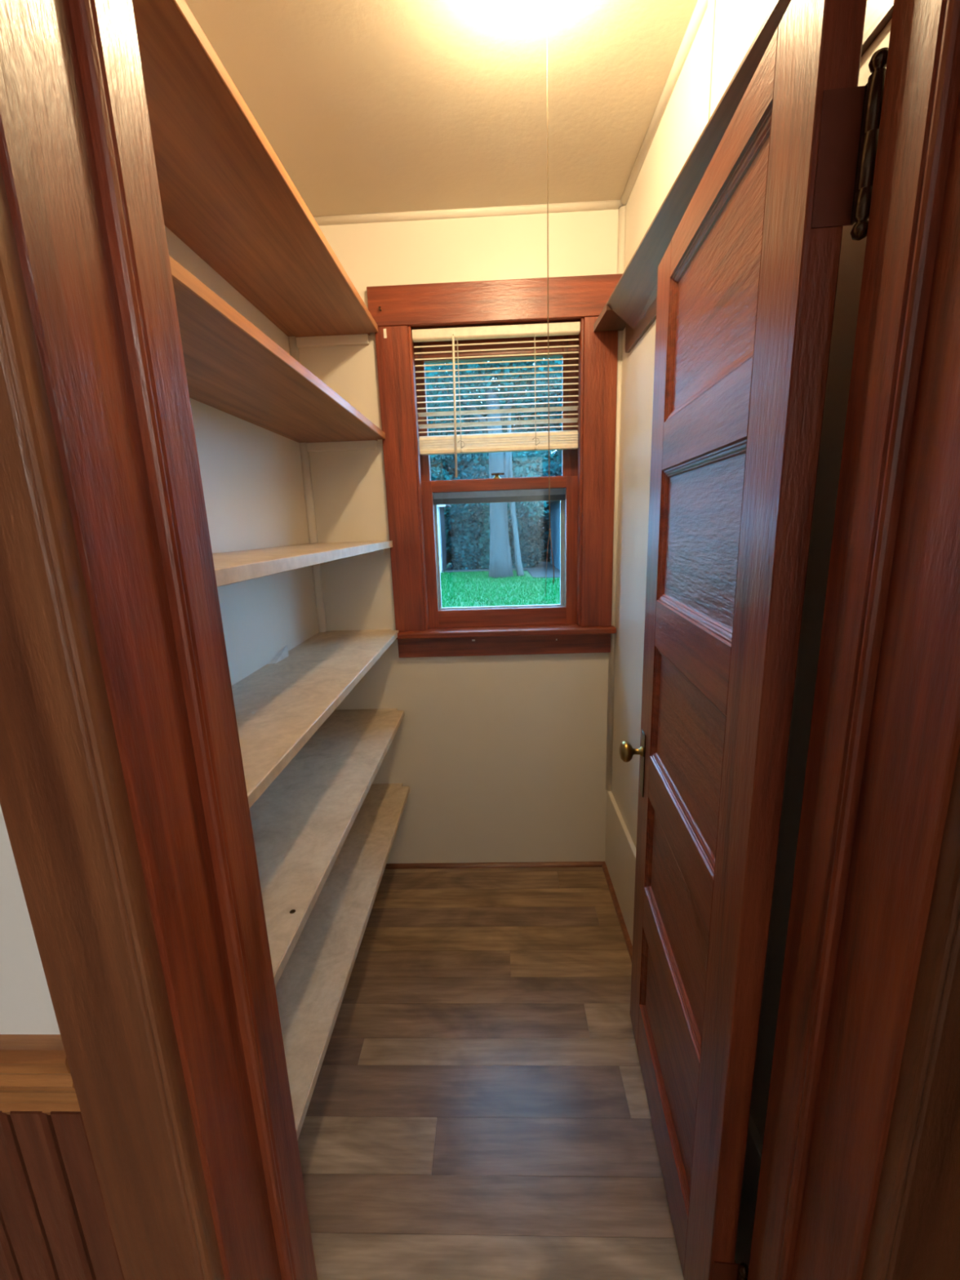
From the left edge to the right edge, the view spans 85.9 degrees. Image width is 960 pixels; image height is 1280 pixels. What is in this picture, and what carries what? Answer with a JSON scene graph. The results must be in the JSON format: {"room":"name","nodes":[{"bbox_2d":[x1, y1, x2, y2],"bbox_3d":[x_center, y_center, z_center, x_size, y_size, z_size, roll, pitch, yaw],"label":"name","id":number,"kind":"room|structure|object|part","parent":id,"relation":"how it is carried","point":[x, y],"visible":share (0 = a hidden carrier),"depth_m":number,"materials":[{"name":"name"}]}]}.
{"room":"food storage area","nodes":[
{"label":"food storage area","id":0,"kind":"room"},
{"bbox_2d":[0,804,60,1034],"bbox_3d":[-0.427,0.130,0.552,4.100,2.520,0.185,-1,13,2],"label":"wall","id":1,"kind":"structure","parent":0,"point":[26,1006],"depth_m":0.50,"materials":[{"name":"paint"}]},
{"bbox_2d":[0,1034,124,1279],"bbox_3d":[-1.420,0.906,0.652,2.069,0.988,0.019,-1,13,2],"label":"wainscot","id":2,"kind":"structure","parent":1,"relation":"attached to","point":[55,1224],"depth_m":0.54,"materials":[{"name":"brown wood"}]},
{"bbox_3d":[-1.435,0.470,0.554,2.069,0.093,0.019,-1,13,2],"label":"chair rail","id":3,"kind":"part","parent":2,"relation":"part of","materials":[{"name":"brown wood"}]},
{"bbox_2d":[0,0,959,1279],"bbox_3d":[0.050,0.286,0.561,0.925,2.140,0.209,-1,13,2],"label":"door frame","id":4,"kind":"structure","parent":1,"relation":"attached to","point":[124,804],"depth_m":0.48,"materials":[{"name":"brown wood"}]},
{"bbox_3d":[-0.354,0.374,0.500,0.100,2.021,0.020,-1,13,2],"label":"casing","id":5,"kind":"part","parent":4,"relation":"part of","materials":[{"name":"brown wood"}]},
{"bbox_2d":[618,0,888,1279],"bbox_3d":[0.397,0.234,1.001,0.141,1.986,0.688,-1,13,6],"label":"door","id":6,"kind":"structure","parent":4,"relation":"in","point":[747,282],"depth_m":0.76,"materials":[{"name":"brown wood"}]},
{"bbox_3d":[0.387,0.286,1.320,0.057,0.055,0.055,-1,13,6],"label":"knob","id":7,"kind":"part","parent":6,"relation":"part of","materials":[{"name":"gold metal"}]},
{"bbox_3d":[0.436,1.123,1.207,0.038,0.160,0.446,-1,13,6],"label":"rail","id":8,"kind":"part","parent":6,"relation":"part of","materials":[{"name":"brown wood"}]},
{"bbox_3d":[0.418,0.923,1.163,0.016,0.250,0.446,-1,13,6],"label":"moulding","id":9,"kind":"part","parent":6,"relation":"part of","materials":[{"name":"brown wood"}]},
{"bbox_3d":[0.429,0.922,1.162,0.014,0.250,0.446,-1,13,6],"label":"panel","id":10,"kind":"part","parent":6,"relation":"part of","materials":[{"name":"brown wood"}]},
{"bbox_3d":[0.423,0.743,1.122,0.038,0.118,0.446,-1,13,6],"label":"rail","id":11,"kind":"part","parent":6,"relation":"part of","materials":[{"name":"brown wood"}]},
{"bbox_3d":[0.406,0.560,1.082,0.016,0.257,0.446,-1,13,6],"label":"moulding","id":12,"kind":"part","parent":6,"relation":"part of","materials":[{"name":"brown wood"}]},
{"bbox_3d":[0.417,0.560,1.081,0.014,0.257,0.446,-1,13,6],"label":"panel","id":13,"kind":"part","parent":6,"relation":"part of","materials":[{"name":"brown wood"}]},
{"bbox_3d":[0.411,0.382,1.041,0.038,0.108,0.446,-1,13,6],"label":"rail","id":14,"kind":"part","parent":6,"relation":"part of","materials":[{"name":"brown wood"}]},
{"bbox_3d":[0.394,0.196,1.000,0.016,0.275,0.446,-1,13,6],"label":"moulding","id":15,"kind":"part","parent":6,"relation":"part of","materials":[{"name":"brown wood"}]},
{"bbox_3d":[0.405,0.196,0.999,0.014,0.275,0.446,-1,13,6],"label":"panel","id":16,"kind":"part","parent":6,"relation":"part of","materials":[{"name":"brown wood"}]},
{"bbox_3d":[0.398,0.011,0.958,0.038,0.104,0.446,-1,13,6],"label":"rail","id":17,"kind":"part","parent":6,"relation":"part of","materials":[{"name":"brown wood"}]},
{"bbox_3d":[0.381,-0.177,0.917,0.016,0.281,0.446,-1,13,6],"label":"moulding","id":18,"kind":"part","parent":6,"relation":"part of","materials":[{"name":"brown wood"}]},
{"bbox_3d":[0.392,-0.177,0.916,0.014,0.281,0.446,-1,13,6],"label":"panel","id":19,"kind":"part","parent":6,"relation":"part of","materials":[{"name":"brown wood"}]},
{"bbox_3d":[0.386,-0.361,0.874,0.038,0.096,0.446,-1,13,6],"label":"rail","id":20,"kind":"part","parent":6,"relation":"part of","materials":[{"name":"brown wood"}]},
{"bbox_3d":[0.369,-0.539,0.835,0.016,0.269,0.446,-1,13,6],"label":"moulding","id":21,"kind":"part","parent":6,"relation":"part of","materials":[{"name":"brown wood"}]},
{"bbox_3d":[0.380,-0.539,0.834,0.014,0.269,0.446,-1,13,6],"label":"panel","id":22,"kind":"part","parent":6,"relation":"part of","materials":[{"name":"brown wood"}]},
{"bbox_3d":[0.374,-0.703,0.797,0.038,0.068,0.446,-1,13,6],"label":"rail","id":23,"kind":"part","parent":6,"relation":"part of","materials":[{"name":"brown wood"}]},
{"bbox_3d":[0.373,-0.475,0.502,0.003,0.116,0.012,-1,13,6],"label":"arm","id":24,"kind":"part","parent":6,"relation":"part of"},
{"bbox_3d":[0.452,0.353,0.471,0.100,2.021,0.020,-1,13,2],"label":"casing","id":25,"kind":"part","parent":4,"relation":"part of","materials":[{"name":"brown wood"}]},
{"bbox_2d":[164,226,319,685],"bbox_3d":[-0.724,-0.038,1.343,0.120,2.520,1.414,-1,13,2],"label":"wall","id":26,"kind":"structure","parent":0,"point":[251,475],"depth_m":1.50,"materials":[{"name":"beige paint"}]},
{"bbox_2d":[132,0,377,347],"bbox_3d":[-0.534,-0.916,1.142,0.319,0.052,1.410,-1,13,2],"label":"shelf","id":27,"kind":"object","parent":26,"relation":"attached to","point":[225,193],"visible":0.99,"depth_m":1.04,"materials":[{"name":"brown wood"}]},
{"bbox_2d":[168,255,385,452],"bbox_3d":[-0.522,-0.573,1.219,0.319,0.052,1.410,-1,13,2],"label":"shelf","id":28,"kind":"object","parent":26,"relation":"attached to","point":[233,367],"visible":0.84,"depth_m":1.10,"materials":[{"name":"brown wood"}]},
{"bbox_2d":[212,540,392,586],"bbox_3d":[-0.510,-0.197,1.303,0.319,0.054,1.410,-1,13,2],"label":"shelf","id":29,"kind":"object","parent":26,"relation":"attached to","point":[234,566],"visible":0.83,"depth_m":1.09,"materials":[{"name":"wood"}]},
{"bbox_2d":[231,629,398,808],"bbox_3d":[-0.498,0.140,1.379,0.319,0.052,1.410,-1,13,2],"label":"shelf","id":30,"kind":"object","parent":26,"relation":"attached to","point":[279,706],"visible":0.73,"depth_m":1.28,"materials":[{"name":"wood"}]},
{"bbox_2d":[266,644,288,664],"bbox_3d":[-0.634,0.045,1.649,0.027,0.024,0.160,-1,13,2],"label":"paper scrap","id":31,"kind":"object","parent":30,"relation":"on","point":[283,654],"visible":1,"depth_m":1.64,"materials":[{"name":"white paper"}]},
{"bbox_2d":[248,708,404,986],"bbox_3d":[-0.487,0.465,1.452,0.319,0.052,1.410,-1,13,2],"label":"shelf","id":32,"kind":"object","parent":26,"relation":"attached to","point":[301,823],"visible":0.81,"depth_m":1.37,"materials":[{"name":"wood"}]},
{"bbox_2d":[275,783,409,1141],"bbox_3d":[-0.476,0.796,1.526,0.319,0.052,1.410,-1,13,2],"label":"shelf","id":33,"kind":"object","parent":26,"relation":"attached to","point":[311,987],"visible":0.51,"depth_m":1.36,"materials":[{"name":"wood"}]},
{"bbox_2d":[184,0,697,217],"bbox_3d":[-0.125,-1.322,0.990,1.408,0.100,1.504,-1,13,2],"label":"ceiling","id":34,"kind":"structure","parent":0,"point":[366,106],"depth_m":1.25,"materials":[{"name":"paint"}]},
{"bbox_2d":[515,0,554,591],"bbox_3d":[0.110,-0.684,1.068,0.112,1.195,0.112,-1,13,2],"label":"ceiling lamp","id":35,"kind":"object","parent":34,"relation":"hanging from","point":[529,7],"visible":1,"depth_m":1.01,"materials":[{"name":"white ceramic"}]},
{"bbox_3d":[0.092,-1.210,0.950,0.064,0.079,0.064,-1,13,2],"label":"bulb","id":36,"kind":"part","parent":35,"relation":"part of","materials":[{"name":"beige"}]},
{"bbox_3d":[0.140,-0.752,1.052,0.005,1.033,0.002,-1,13,2],"label":"pull cord","id":37,"kind":"part","parent":35,"relation":"part of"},
{"bbox_2d":[298,208,618,863],"bbox_3d":[-0.052,-0.066,2.121,1.408,3.050,0.155,-1,13,2],"label":"wall","id":38,"kind":"structure","parent":0,"point":[501,758],"depth_m":2.09,"materials":[{"name":"beige paint"}]},
{"bbox_2d":[288,336,326,632],"bbox_3d":[-0.632,-0.193,2.018,0.024,2.482,0.024,-1,13,2],"label":"trim","id":39,"kind":"structure","parent":38,"relation":"attached to","point":[294,349],"depth_m":1.95,"materials":[{"name":"white wood"}]},
{"bbox_2d":[313,200,623,226],"bbox_3d":[-0.102,-1.428,1.727,1.168,0.018,0.018,-1,13,2],"label":"trim","id":40,"kind":"structure","parent":38,"relation":"attached to","point":[608,204],"depth_m":1.72,"materials":[{"name":"white wood"}]},
{"bbox_2d":[384,861,604,869],"bbox_3d":[-0.029,0.994,2.272,1.148,0.016,0.016,-1,13,2],"label":"baseboard","id":41,"kind":"structure","parent":38,"relation":"attached to","point":[571,864],"depth_m":2.27,"materials":[{"name":"wood"}]},
{"bbox_2d":[366,273,622,657],"bbox_3d":[0.073,-0.602,1.991,0.878,1.319,0.256,-1,13,2],"label":"window","id":42,"kind":"structure","parent":38,"relation":"in","point":[581,623],"depth_m":1.92,"materials":[{"name":"brown wood"}]},
{"bbox_3d":[-0.292,-0.567,1.926,0.116,1.088,0.020,-1,13,2],"label":"casing","id":43,"kind":"part","parent":42,"relation":"part of","materials":[{"name":"brown wood"}]},
{"bbox_3d":[0.047,-1.087,1.906,0.513,0.088,0.034,-1,13,2],"label":"rail","id":44,"kind":"part","parent":42,"relation":"part of","materials":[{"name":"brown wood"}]},
{"bbox_3d":[0.051,-1.167,1.778,0.878,0.124,0.024,-1,13,2],"label":"head casing","id":45,"kind":"part","parent":42,"relation":"part of","materials":[{"name":"brown wood"}]},
{"bbox_2d":[412,321,580,477],"bbox_3d":[0.063,-0.856,1.868,0.589,0.505,0.042,-1,13,2],"label":"window blind","id":46,"kind":"object","parent":42,"relation":"attached to","point":[460,443],"visible":1,"depth_m":1.87,"materials":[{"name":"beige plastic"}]},
{"bbox_3d":[-0.074,-0.892,1.885,0.002,0.370,0.002,-1,13,2],"label":"ladder cord","id":47,"kind":"part","parent":46,"relation":"part of","materials":[{"name":"fabric"}]},
{"bbox_3d":[-0.075,-0.886,1.858,0.002,0.370,0.002,-1,13,2],"label":"ladder cord","id":48,"kind":"part","parent":46,"relation":"part of","materials":[{"name":"fabric"}]},
{"bbox_3d":[0.055,-1.088,1.821,0.589,0.032,0.030,-1,13,2],"label":"head rail","id":49,"kind":"part","parent":46,"relation":"part of","materials":[{"name":"beige plastic"}]},
{"bbox_3d":[0.068,-0.705,1.909,0.583,0.015,0.026,-1,13,2],"label":"rail","id":50,"kind":"part","parent":46,"relation":"part of","materials":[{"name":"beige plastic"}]},
{"bbox_3d":[0.200,-0.899,1.875,0.002,0.370,0.002,-1,13,2],"label":"ladder cord","id":51,"kind":"part","parent":46,"relation":"part of","materials":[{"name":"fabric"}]},
{"bbox_3d":[0.199,-0.893,1.848,0.002,0.370,0.002,-1,13,2],"label":"ladder cord","id":52,"kind":"part","parent":46,"relation":"part of","materials":[{"name":"fabric"}]},
{"bbox_3d":[0.063,-0.610,2.013,0.513,0.039,0.034,-1,13,2],"label":"rail","id":53,"kind":"part","parent":42,"relation":"part of","materials":[{"name":"brown wood"}]},
{"bbox_3d":[0.068,-0.632,1.964,0.052,0.008,0.012,-1,13,2],"label":"lever","id":54,"kind":"part","parent":42,"relation":"part of","materials":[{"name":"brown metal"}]},
{"bbox_3d":[0.077,-0.585,2.059,0.613,0.024,0.026,-1,13,2],"label":"rail","id":55,"kind":"part","parent":42,"relation":"part of","materials":[{"name":"wood"}]},
{"bbox_3d":[0.078,-0.563,2.067,0.613,0.022,0.020,-1,13,2],"label":"rail","id":56,"kind":"part","parent":42,"relation":"part of","materials":[{"name":"brown wood"}]},
{"bbox_3d":[0.072,-0.596,1.977,0.512,0.042,0.034,-1,13,2],"label":"rail","id":57,"kind":"part","parent":42,"relation":"part of","materials":[{"name":"brown wood"}]},
{"bbox_3d":[0.088,-0.110,2.169,0.496,0.066,0.020,-1,13,2],"label":"rail","id":58,"kind":"part","parent":42,"relation":"part of","materials":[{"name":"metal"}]},
{"bbox_3d":[0.089,-0.094,2.090,0.512,0.069,0.034,-1,13,2],"label":"rail","id":59,"kind":"part","parent":42,"relation":"part of","materials":[{"name":"brown wood"}]},
{"bbox_3d":[0.436,-0.586,1.900,0.116,1.088,0.020,-1,13,2],"label":"casing","id":60,"kind":"part","parent":42,"relation":"part of","materials":[{"name":"brown wood"}]},
{"bbox_2d":[605,205,626,791],"bbox_3d":[0.507,-0.400,1.940,0.020,2.120,0.020,-1,13,2],"label":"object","id":61,"kind":"structure","parent":38,"relation":"attached to","point":[622,211],"depth_m":1.92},
{"bbox_2d":[297,866,684,1279],"bbox_3d":[-0.414,1.582,-0.142,4.300,0.050,5.004,-1,13,2],"label":"floor","id":62,"kind":"structure","parent":0,"point":[478,1108],"depth_m":1.35,"materials":[{"name":"brown plastic"}]},
{"bbox_2d":[611,0,891,1141],"bbox_3d":[0.562,-0.071,1.297,0.120,2.520,1.414,-1,13,2],"label":"wall","id":63,"kind":"structure","parent":0,"point":[737,23],"depth_m":0.99,"materials":[{"name":"beige paint"}]},
{"bbox_2d":[620,0,707,205],"bbox_3d":[0.452,-1.287,1.017,0.018,0.018,1.396,-1,13,2],"label":"trim","id":64,"kind":"structure","parent":63,"relation":"attached to","point":[701,6],"depth_m":1.25,"materials":[{"name":"beige paint"}]},
{"bbox_2d":[602,790,763,1266],"bbox_3d":[0.521,0.964,1.532,0.032,0.362,1.414,-1,13,2],"label":"baseboard","id":65,"kind":"structure","parent":63,"relation":"attached to","point":[619,866],"depth_m":1.82,"materials":[{"name":"beige wood"}]},
{"bbox_3d":[0.519,1.133,1.570,0.016,0.016,1.414,-1,13,2],"label":"shoe moulding","id":66,"kind":"part","parent":65,"relation":"part of","materials":[{"name":"brown wood"}]},
{"bbox_2d":[701,0,715,133],"bbox_3d":[0.463,-1.131,1.049,0.006,0.302,0.030,-1,13,2],"label":"trim","id":67,"kind":"structure","parent":63,"relation":"attached to","point":[711,3],"depth_m":1.04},
{"bbox_2d":[593,0,893,352],"bbox_3d":[0.424,-0.885,1.107,0.102,0.140,1.385,-1,13,2],"label":"ledge shelf","id":68,"kind":"object","parent":63,"relation":"attached to","point":[631,306],"visible":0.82,"depth_m":1.06,"materials":[{"name":"brown wood"}]},
{"label":"outside","id":69,"kind":"structure","parent":0,"visible":0},
{"bbox_2d":[440,561,559,607],"bbox_3d":[0.791,-3.572,24.809,60.000,0.048,45.000,-1,13,2],"label":"lawn","id":70,"kind":"structure","parent":69,"point":[527,575],"depth_m":15.57,"materials":[{"name":"green plant"}]},
{"bbox_2d":[430,466,453,564],"bbox_3d":[-2.132,-5.986,26.007,2.772,5.281,1.840,-1,13,2],"label":"shrub","id":71,"kind":"object","parent":70,"relation":"on","point":[437,473],"visible":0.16,"depth_m":25.46,"materials":[{"name":"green plant"}]},
{"bbox_2d":[436,504,450,572],"bbox_3d":[-2.940,-5.037,22.991,3.150,3.900,2.720,-1,13,2],"label":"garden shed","id":72,"kind":"object","parent":70,"relation":"on","point":[441,520],"visible":0.07,"depth_m":22.61,"materials":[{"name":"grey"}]},
{"bbox_2d":[425,363,470,475],"bbox_3d":[-3.758,-9.945,28.210,6.663,11.461,4.476,-1,13,2],"label":"leafy tree","id":73,"kind":"object","parent":70,"relation":"on","point":[438,460],"visible":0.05,"depth_m":26.76,"materials":[{"name":"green plant"}]},
{"bbox_2d":[429,360,499,479],"bbox_3d":[-1.191,-10.110,28.523,5.988,11.475,3.997,-1,13,2],"label":"leafy tree","id":74,"kind":"object","parent":70,"relation":"on","point":[468,460],"visible":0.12,"depth_m":27.69,"materials":[{"name":"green plant"}]},
{"bbox_2d":[453,385,515,476],"bbox_3d":[0.564,-10.470,31.973,5.874,10.550,3.976,-1,13,2],"label":"leafy tree","id":75,"kind":"object","parent":70,"relation":"on","point":[485,402],"visible":0.02,"depth_m":30.01,"materials":[{"name":"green plant"}]},
{"bbox_2d":[425,357,561,578],"bbox_3d":[0.447,-7.054,18.685,6.184,9.705,2.916,-1,13,2],"label":"tree","id":76,"kind":"object","parent":70,"relation":"on","point":[500,561],"visible":0.27,"depth_m":18.16,"materials":[{"name":"grey plant"}]},
{"bbox_2d":[472,364,561,475],"bbox_3d":[2.495,-9.411,28.092,5.725,10.057,4.323,-1,13,2],"label":"leafy tree","id":77,"kind":"object","parent":70,"relation":"on","point":[531,453],"visible":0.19,"depth_m":26.78,"materials":[{"name":"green plant"}]},
{"bbox_2d":[488,359,546,576],"bbox_3d":[1.417,-6.117,18.579,2.089,7.881,1.536,-1,13,2],"label":"slender tree","id":78,"kind":"object","parent":70,"relation":"on","point":[519,569],"visible":0.51,"depth_m":18.23,"materials":[{"name":"green plant"}]},
{"bbox_2d":[528,357,561,463],"bbox_3d":[4.953,-10.429,28.172,5.966,11.845,4.080,-1,13,4],"label":"leafy tree","id":79,"kind":"object","parent":70,"relation":"on","point":[553,393],"visible":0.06,"depth_m":26.50,"materials":[{"name":"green plant"}]},
{"bbox_2d":[536,460,561,561],"bbox_3d":[3.866,-6.172,25.790,2.733,5.377,1.803,-1,13,2],"label":"shrub","id":80,"kind":"object","parent":70,"relation":"on","point":[555,469],"visible":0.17,"depth_m":25.48,"materials":[{"name":"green plant"}]},
{"bbox_2d":[542,500,559,569],"bbox_3d":[5.190,-5.275,21.679,4.900,4.400,5.700,-1,13,2],"label":"house","id":81,"kind":"structure","parent":70,"relation":"on","point":[555,504],"depth_m":22.33,"materials":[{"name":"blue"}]},
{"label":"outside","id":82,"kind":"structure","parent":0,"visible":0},
{"bbox_2d":[443,560,559,578],"bbox_3d":[0.920,-3.434,24.119,4.900,0.065,11.400,-1,13,2],"label":"bare ground","id":83,"kind":"structure","parent":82,"point":[540,571],"depth_m":21.81,"materials":[{"name":"soil"}]},
{"bbox_2d":[444,503,483,569],"bbox_3d":[-0.693,-4.610,22.968,1.817,3.630,1.640,-1,13,2],"label":"shrub","id":84,"kind":"object","parent":83,"relation":"on","point":[461,522],"visible":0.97,"depth_m":22.60,"materials":[{"name":"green plant"}]},
{"bbox_2d":[453,464,488,555],"bbox_3d":[-0.132,-6.053,25.908,2.745,5.237,1.763,-1,13,2],"label":"shrub","id":85,"kind":"object","parent":83,"relation":"on","point":[480,472],"visible":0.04,"depth_m":25.11,"materials":[{"name":"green plant"}]},
{"bbox_2d":[476,502,511,568],"bbox_3d":[0.605,-4.618,22.965,1.648,3.642,1.617,-1,13,2],"label":"shrub","id":86,"kind":"object","parent":83,"relation":"on","point":[483,522],"visible":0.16,"depth_m":22.63,"materials":[{"name":"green plant"}]},
{"bbox_2d":[507,462,531,555],"bbox_3d":[1.780,-6.119,25.872,2.573,5.243,1.763,-1,13,2],"label":"shrub","id":87,"kind":"object","parent":83,"relation":"on","point":[515,466],"visible":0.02,"depth_m":25.07,"materials":[{"name":"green plant"}]},
{"bbox_2d":[507,501,543,568],"bbox_3d":[2.023,-4.648,22.922,1.693,3.660,1.635,-1,13,2],"label":"shrub","id":88,"kind":"object","parent":83,"relation":"on","point":[531,547],"visible":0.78,"depth_m":22.54,"materials":[{"name":"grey plant"}]}
]}

